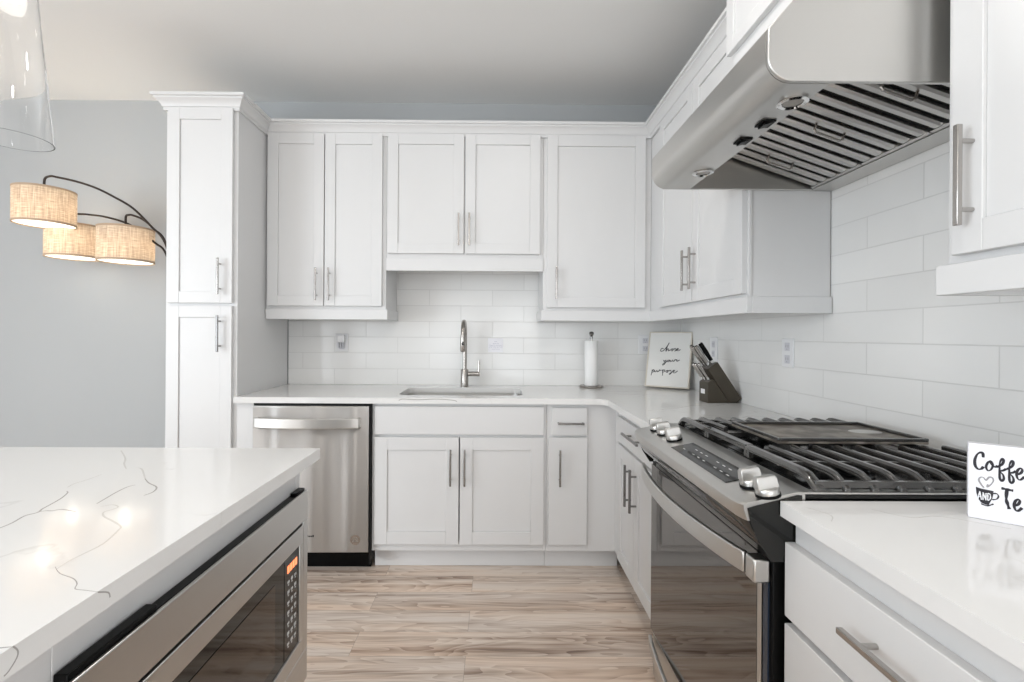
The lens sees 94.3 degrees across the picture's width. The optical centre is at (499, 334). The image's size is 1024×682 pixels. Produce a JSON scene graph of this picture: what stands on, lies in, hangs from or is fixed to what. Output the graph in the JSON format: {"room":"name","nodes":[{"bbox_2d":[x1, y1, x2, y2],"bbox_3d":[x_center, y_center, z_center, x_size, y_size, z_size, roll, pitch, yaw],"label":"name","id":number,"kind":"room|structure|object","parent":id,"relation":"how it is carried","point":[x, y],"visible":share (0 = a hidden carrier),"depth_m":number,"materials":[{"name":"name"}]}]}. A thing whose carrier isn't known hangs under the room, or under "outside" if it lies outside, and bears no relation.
{"room":"kitchen","nodes":[
{"label":"kitchen","id":0,"kind":"room"},
{"bbox_2d":[0,100,681,447],"bbox_3d":[-1.993,-0.144,3.144,6.620,2.750,0.128,0,0,0],"label":"wall","id":1,"kind":"structure","parent":0,"point":[83,344],"depth_m":3.08,"materials":[{"name":"grey paint"}]},
{"bbox_2d":[265,133,397,320],"bbox_3d":[-1.011,-0.637,2.907,0.710,1.093,0.352,0,0,0],"label":"upper cabinet","id":2,"kind":"object","parent":1,"relation":"attached to","point":[327,193],"visible":0.98,"depth_m":2.77,"materials":[{"name":"white paint"}]},
{"bbox_2d":[336,334,347,351],"bbox_3d":[-1.024,0.051,3.083,0.082,0.116,0.007,0,0,0],"label":"wall outlet","id":3,"kind":"object","parent":1,"relation":"attached to","point":[345,349],"visible":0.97,"depth_m":3.08,"materials":[{"name":"white plastic"}]},
{"bbox_2d":[337,335,344,347],"bbox_3d":[-1.023,0.043,3.064,0.048,0.084,0.029,0,0,0],"label":"plug adapter","id":4,"kind":"object","parent":3,"relation":"attached to","point":[340,338],"visible":1,"depth_m":3.05,"materials":[{"name":"white plastic"}]},
{"bbox_2d":[386,134,543,271],"bbox_3d":[-0.204,-0.776,2.912,0.919,0.805,0.352,0,0,0],"label":"upper cabinet","id":5,"kind":"object","parent":1,"relation":"attached to","point":[456,202],"visible":1,"depth_m":2.78,"materials":[{"name":"white paint"}]},
{"bbox_2d":[267,6,726,138],"bbox_3d":[-0.232,-1.197,2.244,2.258,0.077,1.087,0,0,0],"label":"crown molding","id":6,"kind":"structure","parent":5,"relation":"attached to","point":[716,35],"depth_m":2.75,"materials":[{"name":"white paint"}]},
{"bbox_2d":[288,271,681,385],"bbox_3d":[-0.087,-0.037,3.097,2.568,0.760,0.008,0,0,0],"label":"tile backsplash","id":7,"kind":"structure","parent":1,"relation":"attached to","point":[422,347],"depth_m":3.09,"materials":[{"name":"white tile"}]},
{"bbox_2d":[488,338,502,351],"bbox_3d":[-0.028,0.069,3.092,0.098,0.092,0.001,0,0,0],"label":"note card","id":8,"kind":"object","parent":1,"relation":"attached to","point":[494,344],"visible":1,"depth_m":3.09,"materials":[{"name":"white"}]},
{"bbox_2d":[537,136,651,321],"bbox_3d":[0.569,-0.627,2.917,0.645,1.093,0.352,0,0,0],"label":"upper cabinet","id":9,"kind":"object","parent":1,"relation":"attached to","point":[597,189],"visible":0.98,"depth_m":2.78,"materials":[{"name":"white paint"}]},
{"bbox_2d":[638,335,648,353],"bbox_3d":[0.948,0.065,3.096,0.087,0.124,0.007,0,0,0],"label":"wall outlet","id":10,"kind":"object","parent":1,"relation":"attached to","point":[643,340],"visible":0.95,"depth_m":3.09,"materials":[{"name":"white plastic"}]},
{"bbox_2d":[39,0,726,104],"bbox_3d":[-1.956,-1.569,-0.952,6.620,0.100,8.320,0,0,0],"label":"ceiling","id":11,"kind":"structure","parent":0,"point":[559,52],"depth_m":2.50,"materials":[{"name":"white paint"}]},
{"bbox_2d":[0,0,55,151],"bbox_3d":[-1.214,-1.000,1.183,0.162,1.028,0.162,0,0,0],"label":"pendant light","id":12,"kind":"object","parent":11,"relation":"hanging from","point":[26,123],"visible":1,"depth_m":1.16,"materials":[{"name":"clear glass"}]},
{"bbox_2d":[460,369,468,386],"bbox_3d":[-0.221,0.272,2.995,0.054,0.110,0.054,0,0,0],"label":"base","id":13,"kind":"object","parent":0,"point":[464,372],"depth_m":2.98,"materials":[{"name":"silver metal"}]},
{"bbox_2d":[304,550,656,681],"bbox_3d":[-1.974,1.281,-0.952,6.620,0.100,8.320,0,0,0],"label":"floor","id":14,"kind":"structure","parent":0,"point":[375,623],"depth_m":2.04,"materials":[{"name":"brown wood"}]},
{"bbox_2d":[10,175,165,265],"bbox_3d":[-2.224,0.167,2.776,1.004,2.125,0.494,0,0,0],"label":"floor lamp","id":15,"kind":"object","parent":14,"relation":"on","point":[52,209],"visible":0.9,"depth_m":2.67,"materials":[{"name":"beige fabric"}]},
{"bbox_2d":[12,219,74,228],"bbox_3d":[-2.551,-0.623,2.664,0.264,0.003,0.264,0,0,0],"label":"diffuser","id":16,"kind":"object","parent":15,"relation":"attached to","point":[36,223],"depth_m":2.65,"materials":[{"name":"white plastic"}]},
{"bbox_2d":[45,255,95,260],"bbox_3d":[-2.586,-0.472,2.884,0.264,0.003,0.264,0,0,0],"label":"diffuser","id":17,"kind":"object","parent":15,"relation":"attached to","point":[62,257],"depth_m":2.89,"materials":[{"name":"white plastic"}]},
{"bbox_2d":[97,259,151,264],"bbox_3d":[-2.168,-0.428,2.757,0.264,0.003,0.264,0,0,0],"label":"diffuser","id":18,"kind":"object","parent":15,"relation":"attached to","point":[112,261],"depth_m":2.76,"materials":[{"name":"white plastic"}]},
{"bbox_2d":[3,473,299,681],"bbox_3d":[-0.982,0.795,0.336,0.854,0.884,1.982,0,0,0],"label":"kitchen island","id":19,"kind":"object","parent":14,"relation":"on","point":[43,668],"visible":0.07,"depth_m":0.74,"materials":[{"name":"white paint"}]},
{"bbox_2d":[0,447,319,681],"bbox_3d":[-1.037,0.338,0.327,1.059,0.030,2.065,0,0,0],"label":"island countertop","id":20,"kind":"structure","parent":19,"relation":"on","point":[82,528],"depth_m":0.85,"materials":[{"name":"white stone"}]},
{"bbox_2d":[53,488,307,681],"bbox_3d":[-0.785,0.682,0.947,0.515,0.528,0.734,0,0,0],"label":"microwave","id":21,"kind":"object","parent":19,"relation":"in","point":[241,615],"visible":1,"depth_m":0.93,"materials":[{"name":"silver metal"}]},
{"bbox_2d":[287,572,295,646],"bbox_3d":[-0.533,0.703,1.216,0.001,0.170,0.051,0,0,0],"label":"keypad","id":22,"kind":"object","parent":21,"relation":"attached to","point":[291,577],"depth_m":1.22,"materials":[{"name":"grey"}]},
{"bbox_2d":[150,91,287,447],"bbox_3d":[-1.559,-0.005,2.753,0.477,2.477,0.652,0,0,0],"label":"pantry cabinet","id":23,"kind":"object","parent":14,"relation":"on","point":[221,346],"visible":0.78,"depth_m":2.47,"materials":[{"name":"white paint"}]},
{"bbox_2d":[237,403,254,447],"bbox_3d":[-1.332,0.793,2.776,0.089,0.884,0.592,0,0,0],"label":"filler panel","id":24,"kind":"object","parent":14,"relation":"on","point":[244,410],"visible":0.02,"depth_m":2.48,"materials":[{"name":"white paint"}]},
{"bbox_2d":[253,403,373,566],"bbox_3d":[-0.975,0.796,2.720,0.608,0.882,0.689,0,0,0],"label":"dishwasher","id":25,"kind":"object","parent":14,"relation":"on","point":[338,485],"visible":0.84,"depth_m":2.44,"materials":[{"name":"silver metal"}]},
{"bbox_2d":[372,404,546,565],"bbox_3d":[-0.214,0.800,2.757,0.912,0.884,0.646,0,0,0],"label":"base cabinet","id":26,"kind":"object","parent":14,"relation":"on","point":[453,484],"visible":0.96,"depth_m":2.47,"materials":[{"name":"white paint"}]},
{"bbox_2d":[233,384,794,427],"bbox_3d":[-0.090,0.343,2.400,2.562,0.030,1.383,0,0,0],"label":"countertop","id":27,"kind":"structure","parent":26,"relation":"on","point":[639,404],"depth_m":2.47,"materials":[{"name":"white stone"}]},
{"bbox_2d":[406,392,520,395],"bbox_3d":[-0.215,0.451,2.750,0.722,0.184,0.410,0,0,0],"label":"sink","id":28,"kind":"object","parent":27,"relation":"in","point":[415,393],"visible":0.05,"depth_m":2.94,"materials":[{"name":"metal"}]},
{"bbox_2d":[460,320,479,386],"bbox_3d":[-0.186,0.117,2.914,0.122,0.420,0.216,0,0,0],"label":"kitchen faucet","id":29,"kind":"object","parent":27,"relation":"on","point":[465,373],"visible":1,"depth_m":2.98,"materials":[{"name":"silver metal"}]},
{"bbox_2d":[579,331,602,388],"bbox_3d":[0.579,0.155,3.000,0.148,0.354,0.148,0,0,0],"label":"paper towel holder","id":30,"kind":"object","parent":27,"relation":"on","point":[591,333],"visible":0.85,"depth_m":2.97,"materials":[{"name":"silver metal"}]},
{"bbox_2d":[584,340,597,385],"bbox_3d":[0.578,0.177,3.000,0.085,0.281,0.085,0,0,0],"label":"paper towel roll","id":31,"kind":"object","parent":30,"relation":"on","point":[591,347],"visible":1,"depth_m":2.96,"materials":[{"name":"white paper"}]},
{"bbox_2d":[645,332,692,389],"bbox_3d":[1.060,0.157,2.974,0.265,0.351,0.129,0,0,35],"label":"sign","id":32,"kind":"object","parent":27,"relation":"on","point":[669,357],"visible":1,"depth_m":2.96,"materials":[{"name":"white"}]},
{"bbox_2d":[699,361,740,402],"bbox_3d":[1.101,0.235,2.373,0.172,0.200,0.088,0,0,-4],"label":"knife block","id":33,"kind":"object","parent":27,"relation":"on","point":[719,389],"visible":0.87,"depth_m":2.33,"materials":[{"name":"brown wood"}]},
{"bbox_2d":[690,345,702,366],"bbox_3d":[0.999,0.106,2.400,0.082,0.112,0.018,0,0,-4],"label":"kitchen knife","id":34,"kind":"object","parent":33,"relation":"in","point":[690,345],"visible":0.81,"depth_m":2.40,"materials":[{"name":"silver metal"}]},
{"bbox_2d":[692,363,703,379],"bbox_3d":[1.002,0.185,2.396,0.066,0.090,0.015,0,0,-4],"label":"kitchen knife","id":35,"kind":"object","parent":33,"relation":"in","point":[693,365],"visible":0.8,"depth_m":2.39,"materials":[{"name":"silver metal"}]},
{"bbox_2d":[692,346,706,366],"bbox_3d":[1.002,0.108,2.382,0.079,0.106,0.019,0,0,0],"label":"kitchen knife","id":36,"kind":"object","parent":33,"relation":"on","point":[693,347],"visible":0.76,"depth_m":2.38,"materials":[{"name":"silver metal"}]},
{"bbox_2d":[694,363,706,379],"bbox_3d":[1.003,0.185,2.372,0.066,0.090,0.015,0,0,-4],"label":"kitchen knife","id":37,"kind":"object","parent":33,"relation":"in","point":[695,364],"visible":0.9,"depth_m":2.37,"materials":[{"name":"silver metal"}]},
{"bbox_2d":[695,345,709,366],"bbox_3d":[1.005,0.106,2.353,0.081,0.109,0.018,0,0,-4],"label":"kitchen knife","id":38,"kind":"object","parent":33,"relation":"in","point":[697,347],"visible":1,"depth_m":2.35,"materials":[{"name":"silver metal"}]},
{"bbox_2d":[697,363,709,380],"bbox_3d":[1.007,0.183,2.343,0.066,0.090,0.015,0,0,-4],"label":"kitchen knife","id":39,"kind":"object","parent":33,"relation":"in","point":[699,364],"visible":1,"depth_m":2.34,"materials":[{"name":"silver metal"}]},
{"bbox_2d":[698,342,714,363],"bbox_3d":[1.023,0.091,2.348,0.084,0.112,0.020,0,0,0],"label":"kitchen knife","id":40,"kind":"object","parent":33,"relation":"in","point":[701,345],"visible":1,"depth_m":2.34,"materials":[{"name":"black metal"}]},
{"bbox_2d":[544,404,618,565],"bbox_3d":[0.439,0.804,2.761,0.392,0.884,0.647,0,0,0],"label":"base cabinet","id":41,"kind":"object","parent":14,"relation":"on","point":[582,441],"visible":0.83,"depth_m":2.49,"materials":[{"name":"white paint"}]},
{"bbox_2d":[617,413,652,619],"bbox_3d":[0.868,0.807,2.079,0.622,0.884,0.720,0,0,0],"label":"base cabinet","id":42,"kind":"object","parent":14,"relation":"on","point":[633,496],"visible":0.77,"depth_m":2.09,"materials":[{"name":"white paint"}]},
{"bbox_2d":[635,417,966,681],"bbox_3d":[0.829,0.767,1.328,0.726,0.963,0.770,0,0,0],"label":"gas range","id":43,"kind":"object","parent":14,"relation":"on","point":[719,534],"visible":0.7,"depth_m":1.15,"materials":[{"name":"silver metal"}]},
{"bbox_2d":[670,423,966,498],"bbox_3d":[0.901,0.327,1.336,0.588,0.013,0.752,0,0,0],"label":"cooktop","id":44,"kind":"object","parent":43,"relation":"in","point":[804,489],"depth_m":1.05,"materials":[{"name":"metal"}]},
{"bbox_2d":[732,421,928,444],"bbox_3d":[0.923,0.278,1.363,0.397,0.016,0.246,0,0,0],"label":"griddle plate","id":45,"kind":"object","parent":43,"relation":"on","point":[780,432],"visible":1,"depth_m":1.34,"materials":[{"name":"grey metal"}]},
{"bbox_2d":[784,526,1023,681],"bbox_3d":[0.863,0.806,0.643,0.652,0.884,0.621,0,0,0],"label":"base cabinet","id":46,"kind":"object","parent":14,"relation":"on","point":[848,624],"visible":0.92,"depth_m":0.76,"materials":[{"name":"white paint"}]},
{"bbox_2d":[780,501,1023,670],"bbox_3d":[0.883,0.349,0.630,0.639,0.030,0.645,0,0,0],"label":"countertop","id":47,"kind":"structure","parent":46,"relation":"on","point":[968,572],"depth_m":0.73,"materials":[{"name":"white stone"}]},
{"bbox_2d":[967,441,1023,525],"bbox_3d":[0.912,0.266,0.840,0.122,0.136,0.022,0,0,39],"label":"coffee sign","id":48,"kind":"object","parent":47,"relation":"on","point":[995,472],"visible":1,"depth_m":0.85,"materials":[{"name":"white"}]},
{"bbox_2d":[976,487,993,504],"bbox_3d":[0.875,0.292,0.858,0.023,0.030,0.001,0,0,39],"label":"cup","id":49,"kind":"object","parent":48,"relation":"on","point":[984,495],"depth_m":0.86,"materials":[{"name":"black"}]},
{"bbox_2d":[977,491,998,505],"bbox_3d":[0.879,0.296,0.854,0.022,0.027,0.018,0,0,0],"label":"cup","id":50,"kind":"object","parent":48,"relation":"on","point":[984,498],"depth_m":0.85,"materials":[{"name":"black"}]},
{"bbox_2d":[682,141,1023,450],"bbox_3d":[1.281,-0.124,-0.990,0.128,2.750,8.200,0,0,0],"label":"wall","id":51,"kind":"structure","parent":0,"point":[892,353],"depth_m":1.45,"materials":[{"name":"white tile"}]},
{"bbox_2d":[710,337,717,360],"bbox_3d":[1.188,0.079,2.638,0.007,0.130,0.088,0,0,0],"label":"wall outlet","id":52,"kind":"object","parent":51,"relation":"attached to","point":[713,340],"visible":0.91,"depth_m":2.62,"materials":[{"name":"white plastic"}]},
{"bbox_2d":[650,38,831,320],"bbox_3d":[1.017,-0.624,2.401,0.352,1.093,1.390,0,0,0],"label":"upper cabinet","id":53,"kind":"object","parent":51,"relation":"attached to","point":[714,252],"visible":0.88,"depth_m":1.83,"materials":[{"name":"white paint"}]},
{"bbox_2d":[726,0,792,65],"bbox_3d":[1.014,-1.163,1.341,0.380,0.415,0.765,0,0,0],"label":"upper cabinet","id":54,"kind":"object","parent":51,"relation":"attached to","point":[746,20],"visible":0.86,"depth_m":1.59,"materials":[{"name":"white paint"}]},
{"bbox_2d":[782,339,793,367],"bbox_3d":[1.192,0.076,1.967,0.007,0.119,0.078,0,0,0],"label":"wall outlet","id":55,"kind":"object","parent":51,"relation":"attached to","point":[787,344],"visible":1,"depth_m":1.96,"materials":[{"name":"white plastic"}]},
{"bbox_2d":[784,355,789,363],"bbox_3d":[1.190,0.102,1.966,0.001,0.034,0.034,0,0,0],"label":"socket","id":56,"kind":"object","parent":55,"relation":"attached to","point":[786,357],"depth_m":1.97,"materials":[{"name":"grey plastic"}]},
{"bbox_2d":[785,343,789,350],"bbox_3d":[1.190,0.050,1.966,0.001,0.034,0.034,0,0,0],"label":"socket","id":57,"kind":"object","parent":55,"relation":"attached to","point":[787,345],"depth_m":1.96,"materials":[{"name":"grey plastic"}]},
{"bbox_2d":[652,0,949,190],"bbox_3d":[0.875,-0.730,1.342,0.652,0.443,0.730,0,0,0],"label":"range hood","id":58,"kind":"object","parent":51,"relation":"attached to","point":[832,95],"visible":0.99,"depth_m":1.17,"materials":[{"name":"metal"}]},
{"bbox_2d":[692,169,713,176],"bbox_3d":[0.651,-0.517,1.521,0.064,0.007,0.064,0,0,0],"label":"hood light","id":59,"kind":"object","parent":58,"relation":"attached to","point":[695,172],"depth_m":1.52,"materials":[{"name":"grey"}]},
{"bbox_2d":[733,138,752,145],"bbox_3d":[0.652,-0.515,1.274,0.034,0.011,0.038,0,0,0],"label":"rocker switch","id":60,"kind":"object","parent":58,"relation":"attached to","point":[736,141],"depth_m":1.27,"materials":[{"name":"black plastic"}]},
{"bbox_2d":[754,120,776,128],"bbox_3d":[0.653,-0.515,1.168,0.034,0.011,0.038,0,0,0],"label":"rocker switch","id":61,"kind":"object","parent":58,"relation":"attached to","point":[758,124],"depth_m":1.17,"materials":[{"name":"black plastic"}]},
{"bbox_2d":[776,95,808,109],"bbox_3d":[0.654,-0.517,1.061,0.064,0.007,0.064,0,0,0],"label":"hood light","id":62,"kind":"object","parent":58,"relation":"attached to","point":[783,102],"depth_m":1.05,"materials":[{"name":"grey"}]},
{"bbox_2d":[936,0,1023,295],"bbox_3d":[1.029,-0.624,0.648,0.352,1.093,0.629,0,0,0],"label":"upper cabinet","id":63,"kind":"object","parent":51,"relation":"attached to","point":[986,161],"visible":1,"depth_m":0.87,"materials":[{"name":"white paint"}]},
{"bbox_2d":[805,499,966,501],"bbox_3d":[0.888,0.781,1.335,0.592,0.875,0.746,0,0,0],"label":"trim strip","id":64,"kind":"object","parent":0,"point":[940,500],"depth_m":0.98,"materials":[{"name":"silver plastic"}]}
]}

